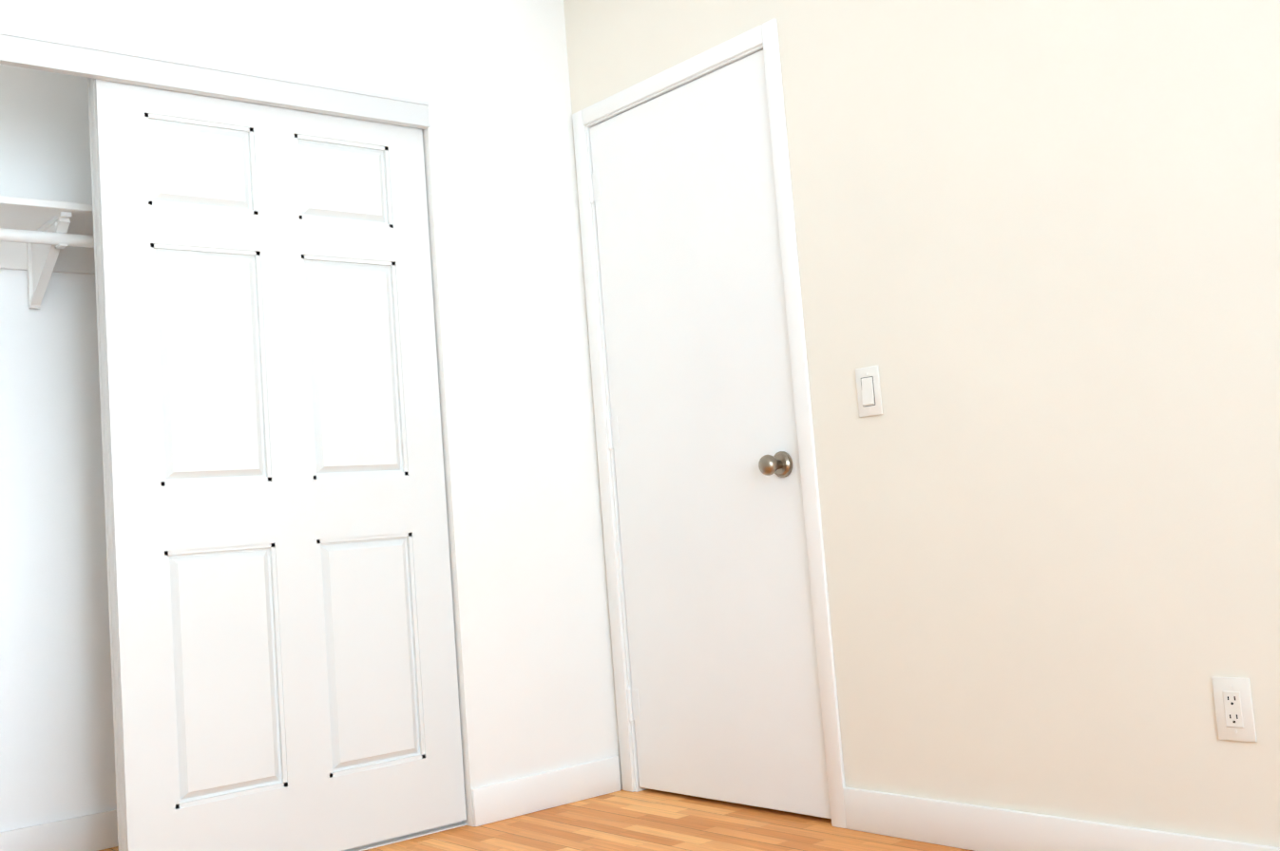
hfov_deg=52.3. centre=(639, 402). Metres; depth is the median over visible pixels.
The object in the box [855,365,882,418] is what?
light switch
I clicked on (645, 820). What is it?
floor
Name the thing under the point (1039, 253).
wall
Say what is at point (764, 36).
door frame
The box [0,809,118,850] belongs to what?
baseboard
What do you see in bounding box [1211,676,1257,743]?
electrical outlet
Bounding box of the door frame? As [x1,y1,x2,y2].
[572,19,846,828]
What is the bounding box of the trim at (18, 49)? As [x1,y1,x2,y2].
[0,29,430,129]
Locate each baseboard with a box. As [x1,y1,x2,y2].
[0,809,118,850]
[471,756,621,826]
[843,787,1279,850]
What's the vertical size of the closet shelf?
0.219 m
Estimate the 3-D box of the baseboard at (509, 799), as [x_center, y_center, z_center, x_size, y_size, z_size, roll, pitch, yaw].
[-0.255,1.092,3.675,0.507,0.100,0.013,0,-7,-40]
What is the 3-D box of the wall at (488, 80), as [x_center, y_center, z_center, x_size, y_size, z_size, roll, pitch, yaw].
[-1.276,-0.075,3.077,3.080,2.470,0.110,0,-7,-40]
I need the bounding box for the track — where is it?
[342,821,466,850]
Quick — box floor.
[98,789,973,850]
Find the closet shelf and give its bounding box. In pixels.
[0,195,95,308]
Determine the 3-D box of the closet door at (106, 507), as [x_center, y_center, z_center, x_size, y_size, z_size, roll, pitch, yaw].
[-0.923,0.165,3.372,0.893,1.960,0.035,0,-7,-40]
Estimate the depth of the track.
3.43 m
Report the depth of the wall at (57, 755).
3.62 m
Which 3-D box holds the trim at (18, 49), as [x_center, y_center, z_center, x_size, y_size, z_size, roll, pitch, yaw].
[-1.307,-0.805,3.151,1.770,0.072,0.117,0,-7,-40]
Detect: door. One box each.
[87,77,122,850]
[91,77,466,850]
[587,49,831,819]
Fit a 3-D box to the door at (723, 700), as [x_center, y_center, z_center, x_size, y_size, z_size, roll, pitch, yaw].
[0.142,0.099,3.592,0.112,1.973,0.764,0,-7,-40]
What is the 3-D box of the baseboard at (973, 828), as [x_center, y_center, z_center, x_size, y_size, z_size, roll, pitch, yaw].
[1.461,0.813,2.039,0.017,0.100,2.999,0,-7,-40]
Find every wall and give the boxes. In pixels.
[0,0,622,826]
[0,64,116,832]
[563,0,1279,847]
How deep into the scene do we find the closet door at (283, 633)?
3.29 m

